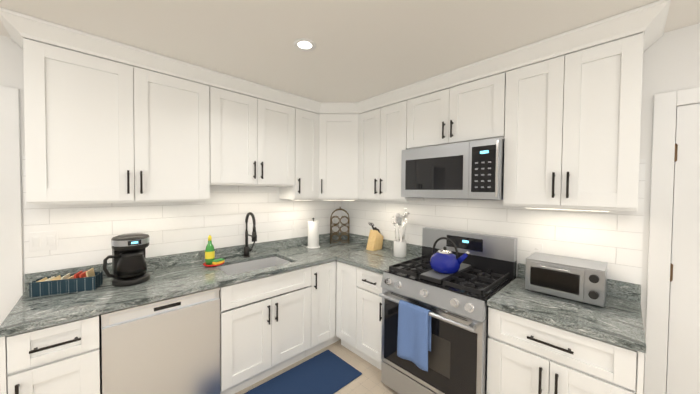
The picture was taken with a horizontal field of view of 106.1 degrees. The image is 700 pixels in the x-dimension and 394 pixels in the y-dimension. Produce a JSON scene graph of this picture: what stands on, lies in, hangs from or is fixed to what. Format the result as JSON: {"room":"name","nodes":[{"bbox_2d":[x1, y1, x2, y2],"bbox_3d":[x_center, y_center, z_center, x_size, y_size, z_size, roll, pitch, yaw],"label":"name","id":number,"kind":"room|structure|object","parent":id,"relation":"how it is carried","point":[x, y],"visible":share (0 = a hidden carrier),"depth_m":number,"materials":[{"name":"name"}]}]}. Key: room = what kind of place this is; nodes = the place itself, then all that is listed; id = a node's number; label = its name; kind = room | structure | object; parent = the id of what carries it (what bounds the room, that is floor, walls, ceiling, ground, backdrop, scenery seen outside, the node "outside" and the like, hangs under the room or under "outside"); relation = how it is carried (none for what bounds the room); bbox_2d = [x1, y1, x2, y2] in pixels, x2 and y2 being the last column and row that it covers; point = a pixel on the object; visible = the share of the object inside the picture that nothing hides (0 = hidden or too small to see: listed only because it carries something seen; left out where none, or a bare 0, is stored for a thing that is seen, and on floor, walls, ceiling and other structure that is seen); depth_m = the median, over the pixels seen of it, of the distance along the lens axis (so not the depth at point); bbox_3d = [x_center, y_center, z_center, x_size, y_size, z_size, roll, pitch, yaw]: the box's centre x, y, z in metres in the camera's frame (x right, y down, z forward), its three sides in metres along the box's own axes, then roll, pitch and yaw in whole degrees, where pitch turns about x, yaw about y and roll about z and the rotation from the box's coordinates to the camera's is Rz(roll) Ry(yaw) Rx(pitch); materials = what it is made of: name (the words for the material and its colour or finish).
{"room":"kitchen","nodes":[
{"label":"kitchen","id":0,"kind":"room"},
{"bbox_2d":[0,35,305,393],"bbox_3d":[-1.817,0.266,1.905,4.840,2.550,0.120,-1,2,-44],"label":"wall","id":1,"kind":"structure","parent":0,"point":[11,65],"depth_m":1.60,"materials":[{"name":"white paint"}]},
{"bbox_2d":[0,86,22,324],"bbox_3d":[-2.440,0.424,1.304,1.050,2.152,0.138,-1,2,-44],"label":"trim","id":2,"kind":"structure","parent":1,"relation":"attached to","point":[11,270],"depth_m":1.58,"materials":[{"name":"white wood"}]},
{"bbox_2d":[16,16,223,204],"bbox_3d":[-1.499,-0.460,1.869,0.993,0.988,0.312,-1,2,-44],"label":"upper cabinet","id":3,"kind":"object","parent":1,"relation":"attached to","point":[108,121],"depth_m":1.66,"materials":[{"name":"white wood"}]},
{"bbox_2d":[22,156,341,273],"bbox_3d":[-1.059,0.099,2.532,2.634,0.732,0.008,-1,2,-44],"label":"tile backsplash","id":4,"kind":"structure","parent":1,"relation":"attached to","point":[86,233],"depth_m":2.15,"materials":[{"name":"white tile"}]},
{"bbox_2d":[29,231,57,251],"bbox_3d":[-1.950,0.281,1.675,0.118,0.118,0.012,-1,2,-44],"label":"switch plate","id":5,"kind":"object","parent":4,"relation":"attached to","point":[40,241],"visible":1,"depth_m":1.68,"materials":[{"name":"white plastic"}]},
{"bbox_2d":[292,225,300,235],"bbox_3d":[-0.601,0.377,2.964,0.118,0.118,0.012,-1,2,-44],"label":"electrical outlet plate","id":6,"kind":"object","parent":4,"relation":"attached to","point":[296,230],"visible":1,"depth_m":2.96,"materials":[{"name":"white plastic"}]},
{"bbox_2d":[224,76,287,187],"bbox_3d":[-0.918,-0.532,2.420,0.761,0.859,0.312,-1,2,-44],"label":"upper cabinet","id":7,"kind":"object","parent":1,"relation":"attached to","point":[255,117],"depth_m":2.28,"materials":[{"name":"white wood"}]},
{"bbox_2d":[279,93,315,199],"bbox_3d":[-0.523,-0.472,2.761,0.433,0.988,0.366,-1,2,-44],"label":"upper cabinet","id":8,"kind":"object","parent":1,"relation":"attached to","point":[301,110],"depth_m":2.63,"materials":[{"name":"white wood"}]},
{"bbox_2d":[316,101,359,199],"bbox_3d":[-0.115,-0.473,2.936,0.675,0.988,0.674,-1,2,-44],"label":"upper cabinet","id":9,"kind":"object","parent":1,"relation":"attached to","point":[337,123],"depth_m":2.77,"materials":[{"name":"white wood"}]},
{"bbox_2d":[235,340,397,393],"bbox_3d":[-0.097,1.573,0.117,4.600,0.050,4.900,-1,2,-44],"label":"floor","id":10,"kind":"structure","parent":0,"point":[368,381],"depth_m":2.20,"materials":[{"name":"tile"}]},
{"bbox_2d":[0,314,100,393],"bbox_3d":[-1.681,1.061,1.533,0.328,0.880,0.618,-1,2,-44],"label":"base cabinet","id":11,"kind":"object","parent":10,"relation":"on","point":[62,358],"depth_m":1.31,"materials":[{"name":"white wood"}]},
{"bbox_2d":[101,287,219,393],"bbox_3d":[-1.333,1.061,1.852,0.600,0.872,0.600,-1,2,-44],"label":"dishwasher","id":12,"kind":"object","parent":10,"relation":"on","point":[169,346],"visible":0.81,"depth_m":1.62,"materials":[{"name":"silver metal"}]},
{"bbox_2d":[268,260,336,361],"bbox_3d":[-0.486,1.045,2.671,0.365,0.880,0.618,-1,2,-44],"label":"base cabinet","id":13,"kind":"object","parent":10,"relation":"on","point":[271,324],"depth_m":2.33,"materials":[{"name":"white wood"}]},
{"bbox_2d":[0,232,368,336],"bbox_3d":[-0.840,0.634,2.309,2.633,0.320,0.656,-1,2,-44],"label":"countertop","id":14,"kind":"structure","parent":13,"relation":"on","point":[174,275],"depth_m":1.85,"materials":[{"name":"stone"}]},
{"bbox_2d":[29,268,102,296],"bbox_3d":[-1.758,0.524,1.644,0.290,0.118,0.115,0,1,-26],"label":"basket","id":15,"kind":"object","parent":14,"relation":"on","point":[88,280],"visible":1,"depth_m":1.61,"materials":[{"name":"blue"}]},
{"bbox_2d":[103,233,149,286],"bbox_3d":[-1.516,0.419,1.793,0.246,0.324,0.220,-1,2,-44],"label":"coffee maker","id":16,"kind":"object","parent":14,"relation":"on","point":[129,263],"visible":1,"depth_m":1.74,"materials":[{"name":"black plastic"},{"name":"glass"}]},
{"bbox_2d":[203,235,223,266],"bbox_3d":[-1.149,0.448,2.222,0.164,0.253,0.164,-1,2,-44],"label":"soap","id":17,"kind":"object","parent":14,"relation":"on","point":[210,261],"visible":1,"depth_m":2.19,"materials":[{"name":"green plastic"}]},
{"bbox_2d":[243,212,256,257],"bbox_3d":[-0.907,0.355,2.460,0.111,0.431,0.224,-1,2,-44],"label":"faucet","id":18,"kind":"object","parent":14,"relation":"on","point":[247,249],"visible":1,"depth_m":2.48,"materials":[{"name":"black metal"}]},
{"bbox_2d":[217,256,290,274],"bbox_3d":[-0.827,0.702,2.315,0.630,0.186,0.440,-1,2,-44],"label":"sink basin","id":19,"kind":"object","parent":14,"relation":"in","point":[235,267],"depth_m":2.49,"materials":[{"name":"silver metal"}]},
{"bbox_2d":[306,218,319,248],"bbox_3d":[-0.410,0.398,2.945,0.156,0.333,0.156,-1,2,-44],"label":"paper towel","id":20,"kind":"object","parent":14,"relation":"on","point":[313,234],"visible":1,"depth_m":2.89,"materials":[{"name":"white paper"}]},
{"bbox_2d":[330,207,349,243],"bbox_3d":[-0.123,0.340,3.216,0.232,0.440,0.132,0,1,-2],"label":"wine rack","id":21,"kind":"object","parent":14,"relation":"on","point":[334,224],"visible":1,"depth_m":3.16,"materials":[{"name":"brown metal"}]},
{"bbox_2d":[336,239,421,273],"bbox_3d":[0.307,0.546,2.539,0.653,0.134,0.591,-1,2,-44],"label":"countertop","id":22,"kind":"structure","parent":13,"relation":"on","point":[355,253],"depth_m":2.60,"materials":[{"name":"stone"}]},
{"bbox_2d":[366,222,382,250],"bbox_3d":[0.273,0.422,2.878,0.174,0.300,0.100,-1,2,-44],"label":"knife block","id":23,"kind":"object","parent":22,"relation":"on","point":[375,241],"visible":0.98,"depth_m":2.84,"materials":[{"name":"brown wood"}]},
{"bbox_2d":[391,207,409,257],"bbox_3d":[0.493,0.338,2.579,0.182,0.484,0.190,-1,2,-44],"label":"utensil crock","id":24,"kind":"object","parent":22,"relation":"on","point":[399,248],"visible":1,"depth_m":2.54,"materials":[{"name":"white ceramic"}]},
{"bbox_2d":[244,350,361,393],"bbox_3d":[-0.446,1.495,2.020,1.080,0.010,0.460,-1,2,-44],"label":"rug","id":25,"kind":"object","parent":10,"relation":"on","point":[327,372],"visible":1,"depth_m":2.16,"materials":[{"name":"blue fabric"}]},
{"bbox_2d":[336,260,347,348],"bbox_3d":[0.204,1.051,2.665,0.618,0.880,0.375,-1,2,-44],"label":"base cabinet","id":26,"kind":"object","parent":10,"relation":"on","point":[342,268],"depth_m":2.52,"materials":[{"name":"white wood"}]},
{"bbox_2d":[348,264,382,369],"bbox_3d":[0.369,1.056,2.491,0.618,0.880,0.410,-1,2,-44],"label":"base cabinet","id":27,"kind":"object","parent":10,"relation":"on","point":[364,285],"depth_m":2.31,"materials":[{"name":"white wood"}]},
{"bbox_2d":[379,227,516,393],"bbox_3d":[0.716,0.906,2.003,0.748,1.210,0.756,-1,2,-44],"label":"stove","id":28,"kind":"object","parent":10,"relation":"on","point":[435,336],"visible":0.83,"depth_m":1.81,"materials":[{"name":"silver metal"}]},
{"bbox_2d":[397,300,430,371],"bbox_3d":[0.436,0.932,1.799,0.059,0.394,0.239,-1,2,-44],"label":"towel","id":29,"kind":"object","parent":28,"relation":"hanging from","point":[414,321],"depth_m":1.78,"materials":[{"name":"blue fabric"}]},
{"bbox_2d":[430,237,469,273],"bbox_3d":[0.731,0.427,1.944,0.216,0.255,0.279,-1,2,-44],"label":"kettle","id":30,"kind":"object","parent":28,"relation":"on","point":[444,260],"visible":1,"depth_m":1.89,"materials":[{"name":"blue metal"},{"name":"black plastic"}]},
{"bbox_2d":[487,306,643,393],"bbox_3d":[1.254,1.086,1.562,0.618,0.880,0.618,-1,2,-44],"label":"base cabinet","id":31,"kind":"object","parent":10,"relation":"on","point":[525,355],"depth_m":1.35,"materials":[{"name":"white wood"}]},
{"bbox_2d":[487,263,645,352],"bbox_3d":[1.256,0.577,1.547,0.647,0.134,0.625,-1,2,-44],"label":"countertop","id":32,"kind":"structure","parent":31,"relation":"on","point":[617,319],"depth_m":1.43,"materials":[{"name":"stone"}]},
{"bbox_2d":[525,252,607,306],"bbox_3d":[1.343,0.504,1.648,0.293,0.211,0.370,-1,2,-44],"label":"toaster oven","id":33,"kind":"object","parent":32,"relation":"on","point":[580,280],"visible":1,"depth_m":1.56,"materials":[{"name":"silver metal"}]},
{"bbox_2d":[0,0,699,101],"bbox_3d":[-0.075,-0.926,0.058,4.600,0.050,4.900,-1,2,-44],"label":"ceiling","id":34,"kind":"structure","parent":0,"point":[364,50],"depth_m":1.48,"materials":[{"name":"white paint"}]},
{"bbox_2d":[293,38,315,50],"bbox_3d":[-0.278,-0.934,1.620,0.138,0.009,0.138,-1,2,-44],"label":"recessed light","id":35,"kind":"object","parent":34,"relation":"in","point":[302,44],"visible":1,"depth_m":1.61,"materials":[{"name":"white plastic"}]},
{"bbox_2d":[391,23,699,388],"bbox_3d":[1.665,0.302,1.671,0.120,2.550,5.020,-1,2,-44],"label":"wall","id":36,"kind":"structure","parent":0,"point":[671,60],"depth_m":1.49,"materials":[{"name":"white paint"}]},
{"bbox_2d":[360,86,423,201],"bbox_3d":[0.362,-0.462,2.658,0.367,0.988,0.662,-1,2,-44],"label":"upper cabinet","id":37,"kind":"object","parent":36,"relation":"attached to","point":[383,117],"depth_m":2.51,"materials":[{"name":"white wood"}]},
{"bbox_2d":[408,56,507,148],"bbox_3d":[0.881,-0.673,2.150,0.312,0.534,0.776,-1,2,-44],"label":"upper cabinet","id":38,"kind":"object","parent":36,"relation":"attached to","point":[469,104],"depth_m":1.97,"materials":[{"name":"white wood"}]},
{"bbox_2d":[401,138,504,199],"bbox_3d":[0.847,-0.194,2.132,0.396,0.414,0.770,-1,2,-44],"label":"microwave","id":39,"kind":"object","parent":38,"relation":"attached to","point":[472,170],"visible":1,"depth_m":1.93,"materials":[{"name":"silver metal"}]},
{"bbox_2d":[341,159,645,284],"bbox_3d":[0.799,0.325,2.488,0.008,1.150,2.629,-1,2,-44],"label":"tile backsplash","id":40,"kind":"structure","parent":36,"relation":"attached to","point":[613,239],"depth_m":1.94,"materials":[{"name":"white tile"}]},
{"bbox_2d":[530,243,542,254],"bbox_3d":[1.346,0.394,1.903,0.008,0.118,0.072,-1,2,-44],"label":"electrical outlet plate","id":41,"kind":"object","parent":40,"relation":"attached to","point":[536,247],"visible":0.62,"depth_m":1.90,"materials":[{"name":"white plastic"}]},
{"bbox_2d":[503,8,647,211],"bbox_3d":[1.361,-0.430,1.650,0.312,0.988,0.616,-1,2,-44],"label":"upper cabinet","id":42,"kind":"object","parent":36,"relation":"attached to","point":[572,134],"depth_m":1.49,"materials":[{"name":"white wood"}]},
{"bbox_2d":[643,87,699,393],"bbox_3d":[2.052,0.486,1.167,0.018,2.112,0.972,-1,2,-44],"label":"door frame","id":43,"kind":"structure","parent":36,"relation":"attached to","point":[660,220],"depth_m":1.48,"materials":[{"name":"white wood"}]},
{"bbox_2d":[666,103,699,393],"bbox_3d":[2.058,0.524,1.187,0.050,2.019,0.819,-1,2,-44],"label":"door","id":44,"kind":"structure","parent":36,"relation":"in","point":[683,363],"depth_m":1.42,"materials":[{"name":"white wood"}]}
]}

